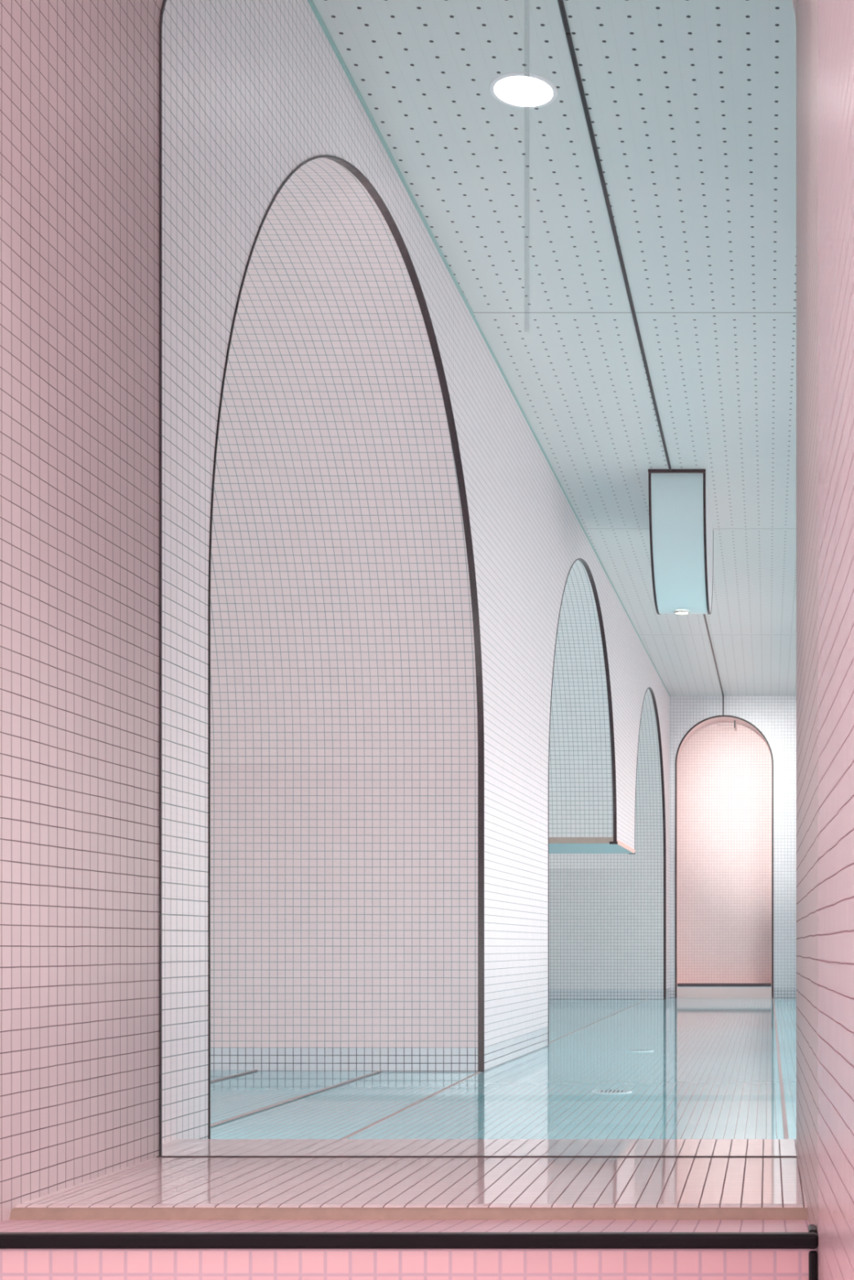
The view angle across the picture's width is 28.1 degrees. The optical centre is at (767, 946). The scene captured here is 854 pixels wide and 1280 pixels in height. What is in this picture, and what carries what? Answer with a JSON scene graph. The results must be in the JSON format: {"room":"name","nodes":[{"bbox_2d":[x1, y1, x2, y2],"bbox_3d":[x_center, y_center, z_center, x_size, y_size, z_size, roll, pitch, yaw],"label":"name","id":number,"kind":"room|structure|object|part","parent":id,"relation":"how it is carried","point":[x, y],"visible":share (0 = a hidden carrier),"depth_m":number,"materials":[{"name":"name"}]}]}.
{"room":"spa","nodes":[
{"label":"spa","id":0,"kind":"room"},
{"bbox_2d":[210,1070,379,1126],"bbox_3d":[-2.114,0.473,4.764,1.288,0.008,2.880,0,0,0],"label":"floor","id":1,"kind":"structure","parent":0,"point":[233,1096],"depth_m":5.51,"materials":[{"name":"blue tile"}]},
{"bbox_2d":[210,1069,257,1081],"bbox_3d":[-1.938,0.469,4.764,0.008,0.003,2.880,0,0,0],"label":"trim","id":2,"kind":"structure","parent":1,"relation":"attached to","point":[255,1069],"depth_m":5.92,"materials":[{"name":"brown metal"}]},
{"bbox_2d":[210,1071,381,1126],"bbox_3d":[-1.470,0.473,4.764,0.008,0.003,2.880,0,0,0],"label":"trim","id":3,"kind":"structure","parent":1,"relation":"attached to","point":[363,1076],"depth_m":5.00,"materials":[{"name":"brown metal"}]},
{"bbox_2d":[210,157,477,1071],"bbox_3d":[-1.919,-0.831,4.764,1.681,2.616,2.886,0,0,0],"label":"wall","id":4,"kind":"structure","parent":0,"point":[344,712],"depth_m":6.17,"materials":[{"name":"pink tile"}]},
{"bbox_2d":[0,0,817,1235],"bbox_3d":[-0.507,-0.669,2.430,1.134,2.208,0.924,0,0,0],"label":"wall reveal","id":5,"kind":"structure","parent":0,"point":[79,79],"depth_m":2.53,"materials":[{"name":"pink tile"}]},
{"bbox_2d":[0,1219,808,1231],"bbox_3d":[-0.507,0.373,2.152,1.134,0.030,0.351,0,0,0],"label":"trim","id":6,"kind":"structure","parent":5,"relation":"attached to","point":[11,1225],"depth_m":2.21,"materials":[{"name":"pink tile"}]},
{"bbox_2d":[9,1207,807,1220],"bbox_3d":[-0.507,0.381,2.325,1.134,0.017,0.019,0,0,0],"label":"trim","id":7,"kind":"structure","parent":5,"relation":"attached to","point":[16,1213],"depth_m":2.32,"materials":[{"name":"pink tile"}]},
{"bbox_2d":[15,1138,807,1207],"bbox_3d":[-0.450,0.424,2.737,1.380,0.106,0.819,0,0,0],"label":"sill","id":8,"kind":"structure","parent":5,"relation":"attached to","point":[158,1181],"depth_m":2.64,"materials":[{"name":"pink tile"}]},
{"bbox_2d":[156,0,795,1156],"bbox_3d":[-0.512,-0.701,2.885,1.124,2.144,0.016,0,0,0],"label":"trim","id":9,"kind":"structure","parent":5,"relation":"in","point":[164,2],"depth_m":2.89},
{"bbox_2d":[0,1246,817,1279],"bbox_3d":[-0.507,-0.600,1.968,1.134,4.200,0.001,0,0,0],"label":"wall","id":10,"kind":"structure","parent":0,"point":[15,1264],"depth_m":1.97,"materials":[{"name":"tile"}]},
{"bbox_2d":[0,1231,817,1248],"bbox_3d":[-0.507,0.354,1.969,1.134,0.018,0.022,0,0,0],"label":"trim","id":11,"kind":"structure","parent":10,"relation":"attached to","point":[8,1240],"depth_m":1.96,"materials":[{"name":"black metal"}]},
{"bbox_2d":[808,1250,817,1279],"bbox_3d":[0.054,0.933,1.969,0.010,1.134,0.016,0,0,0],"label":"trim","id":12,"kind":"structure","parent":10,"relation":"attached to","point":[812,1255],"depth_m":1.96,"materials":[{"name":"black metal"}]},
{"bbox_2d":[162,0,669,1142],"bbox_3d":[-1.026,-0.916,8.998,0.001,2.787,12.215,0,0,1],"label":"wall","id":13,"kind":"structure","parent":0,"point":[254,91],"depth_m":3.80,"materials":[{"name":"white tile"}]},
{"bbox_2d":[208,155,484,1138],"bbox_3d":[-1.115,-0.833,4.764,0.024,2.619,2.893,0,0,1],"label":"trim","id":14,"kind":"structure","parent":13,"relation":"attached to","point":[355,171],"depth_m":5.49,"materials":[{"name":"black metal"}]},
{"bbox_2d":[342,1071,480,1138],"bbox_3d":[-1.063,0.477,4.780,0.010,0.003,2.842,0,0,-1],"label":"trim","id":15,"kind":"structure","parent":13,"relation":"attached to","point":[477,1073],"depth_m":4.78,"materials":[{"name":"brown metal"}]},
{"bbox_2d":[307,0,670,696],"bbox_3d":[-1.022,-2.306,9.002,0.009,0.008,12.209,0,0,1],"label":"trim","id":16,"kind":"structure","parent":13,"relation":"attached to","point":[311,2],"depth_m":5.25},
{"bbox_2d":[547,558,616,1046],"bbox_3d":[-1.030,-0.839,9.261,0.024,2.631,2.917,0,0,1],"label":"trim","id":17,"kind":"structure","parent":13,"relation":"attached to","point":[583,562],"depth_m":10.10,"materials":[{"name":"black metal"}]},
{"bbox_2d":[608,841,617,844],"bbox_3d":[-1.012,-0.676,10.730,0.052,0.016,0.044,0,0,0],"label":"trim","id":18,"kind":"structure","parent":13,"relation":"attached to","point":[610,842],"depth_m":10.71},
{"bbox_2d":[616,839,635,853],"bbox_3d":[-0.981,-0.685,11.310,0.004,0.030,1.187,0,0,1],"label":"trim","id":19,"kind":"structure","parent":13,"relation":"attached to","point":[620,843],"depth_m":11.28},
{"bbox_2d":[634,687,666,999],"bbox_3d":[-0.953,-0.804,13.290,0.024,2.562,2.779,0,0,1],"label":"trim","id":20,"kind":"structure","parent":13,"relation":"attached to","point":[649,688],"depth_m":14.61,"materials":[{"name":"black metal"}]},
{"bbox_2d":[210,997,795,1138],"bbox_3d":[-1.095,0.477,8.552,3.450,0.001,13.107,0,0,0],"label":"floor","id":21,"kind":"structure","parent":0,"point":[712,1071],"depth_m":5.51,"materials":[{"name":"blue tile"}]},
{"bbox_2d":[591,1089,631,1093],"bbox_3d":[-0.510,0.475,5.340,0.132,0.004,0.132,0,0,0],"label":"floor drain","id":22,"kind":"object","parent":21,"relation":"on","point":[598,1091],"visible":1,"depth_m":5.32,"materials":[{"name":"white metal"}]},
{"bbox_2d":[624,1049,653,1052],"bbox_3d":[-0.585,0.475,7.440,0.132,0.004,0.132,0,0,0],"label":"floor drain","id":23,"kind":"object","parent":21,"relation":"on","point":[628,1051],"visible":1,"depth_m":7.39,"materials":[{"name":"white metal"}]},
{"bbox_2d":[772,997,788,1138],"bbox_3d":[0.046,0.477,9.135,0.014,0.003,11.910,0,0,0],"label":"trim","id":24,"kind":"structure","parent":21,"relation":"attached to","point":[781,1088],"depth_m":5.50,"materials":[{"name":"brown metal"}]},
{"bbox_2d":[312,0,795,695],"bbox_3d":[-1.095,-2.310,8.741,3.450,0.001,13.545,0,0,0],"label":"ceiling","id":25,"kind":"structure","parent":0,"point":[691,104],"depth_m":5.38,"materials":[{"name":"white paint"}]},
{"bbox_2d":[488,71,557,108],"bbox_3d":[-0.660,-2.308,4.419,0.183,0.004,0.183,0,0,0],"label":"recessed light","id":26,"kind":"object","parent":25,"relation":"in","point":[521,90],"visible":1,"depth_m":4.41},
{"bbox_2d":[557,0,569,32],"bbox_3d":[-0.511,-2.308,3.521,0.012,0.007,1.221,0,0,0],"label":"trim","id":27,"kind":"structure","parent":25,"relation":"attached to","point":[561,4],"depth_m":4.06,"materials":[{"name":"black metal"}]},
{"bbox_2d":[565,32,671,470],"bbox_3d":[-0.490,-2.308,6.045,0.012,0.007,3.810,0,0,0],"label":"trim","id":28,"kind":"structure","parent":25,"relation":"attached to","point":[568,35],"depth_m":5.18,"materials":[{"name":"black metal"}]},
{"bbox_2d":[648,469,713,614],"bbox_3d":[-0.443,-2.024,8.511,0.279,0.574,1.164,0,0,0],"label":"sign","id":29,"kind":"object","parent":25,"relation":"hanging from","point":[681,531],"visible":0.99,"depth_m":8.06,"materials":[{"name":"glass"}]},
{"bbox_2d":[673,610,688,615],"bbox_3d":[-0.450,-1.735,8.520,0.081,0.009,0.081,0,0,0],"label":"spotlight","id":30,"kind":"object","parent":29,"relation":"attached to","point":[676,612],"visible":1,"depth_m":8.51,"materials":[{"name":"metal"}]},
{"bbox_3d":[-0.306,-2.025,8.520,0.001,0.570,1.140,0,0,0],"label":"panel","id":31,"kind":"part","parent":29,"relation":"part of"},
{"bbox_2d":[702,613,724,696],"bbox_3d":[-0.439,-2.308,12.096,0.012,0.007,6.012,0,0,0],"label":"trim","id":32,"kind":"structure","parent":25,"relation":"attached to","point":[704,615],"depth_m":12.82,"materials":[{"name":"black metal"}]},
{"bbox_2d":[548,560,663,999],"bbox_3d":[-1.839,-0.837,11.241,1.842,2.628,6.870,0,0,0],"label":"wall","id":33,"kind":"structure","parent":0,"point":[606,901],"depth_m":14.64,"materials":[{"name":"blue tile"}]},
{"bbox_2d":[548,837,613,843],"bbox_3d":[-1.887,-0.692,10.714,1.747,0.040,0.004,0,0,0],"label":"trim","id":34,"kind":"structure","parent":33,"relation":"attached to","point":[551,840],"depth_m":10.71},
{"bbox_2d":[548,999,647,1043],"bbox_3d":[-1.080,0.477,11.250,0.009,0.003,6.780,0,0,0],"label":"trim","id":35,"kind":"structure","parent":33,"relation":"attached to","point":[646,999],"depth_m":10.02,"materials":[{"name":"brown metal"}]},
{"bbox_2d":[676,716,771,984],"bbox_3d":[-0.405,-0.883,15.279,0.894,2.481,0.348,0,0,0],"label":"wall","id":36,"kind":"structure","parent":0,"point":[724,772],"depth_m":15.45,"materials":[{"name":"tile"}]},
{"bbox_2d":[677,983,770,986],"bbox_3d":[-0.405,0.358,15.116,0.864,0.030,0.032,0,0,0],"label":"trim","id":37,"kind":"structure","parent":36,"relation":"attached to","point":[678,984],"depth_m":15.10,"materials":[{"name":"metal"}]},
{"bbox_2d":[716,720,735,728],"bbox_3d":[-0.391,-2.068,15.252,0.172,0.069,0.018,0,0,0],"label":"wall bracket","id":38,"kind":"object","parent":36,"relation":"attached to","point":[734,725],"visible":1,"depth_m":15.25,"materials":[{"name":"metal"}]},
{"bbox_2d":[669,695,795,997],"bbox_3d":[-0.155,-0.917,15.105,1.510,2.787,0.001,0,0,0],"label":"wall","id":39,"kind":"structure","parent":0,"point":[774,716],"depth_m":15.11,"materials":[{"name":"tile"}]},
{"bbox_2d":[675,715,773,997],"bbox_3d":[-0.405,-0.827,15.104,0.907,2.608,0.009,0,0,0],"label":"trim","id":40,"kind":"structure","parent":39,"relation":"attached to","point":[718,716],"depth_m":15.10,"materials":[{"name":"black metal"}]},
{"bbox_2d":[817,0,853,1279],"bbox_3d":[0.123,-0.600,-0.666,0.006,4.200,5.269,0,0,-1],"label":"wall","id":41,"kind":"structure","parent":0,"point":[835,17],"depth_m":1.68,"materials":[{"name":"pink tile"}]},
{"bbox_2d":[808,1224,816,1232],"bbox_3d":[0.054,0.351,2.003,0.010,0.014,0.044,0,0,0],"label":"trim","id":42,"kind":"structure","parent":41,"relation":"attached to","point":[811,1228],"depth_m":1.99,"materials":[{"name":"black metal"}]}
]}

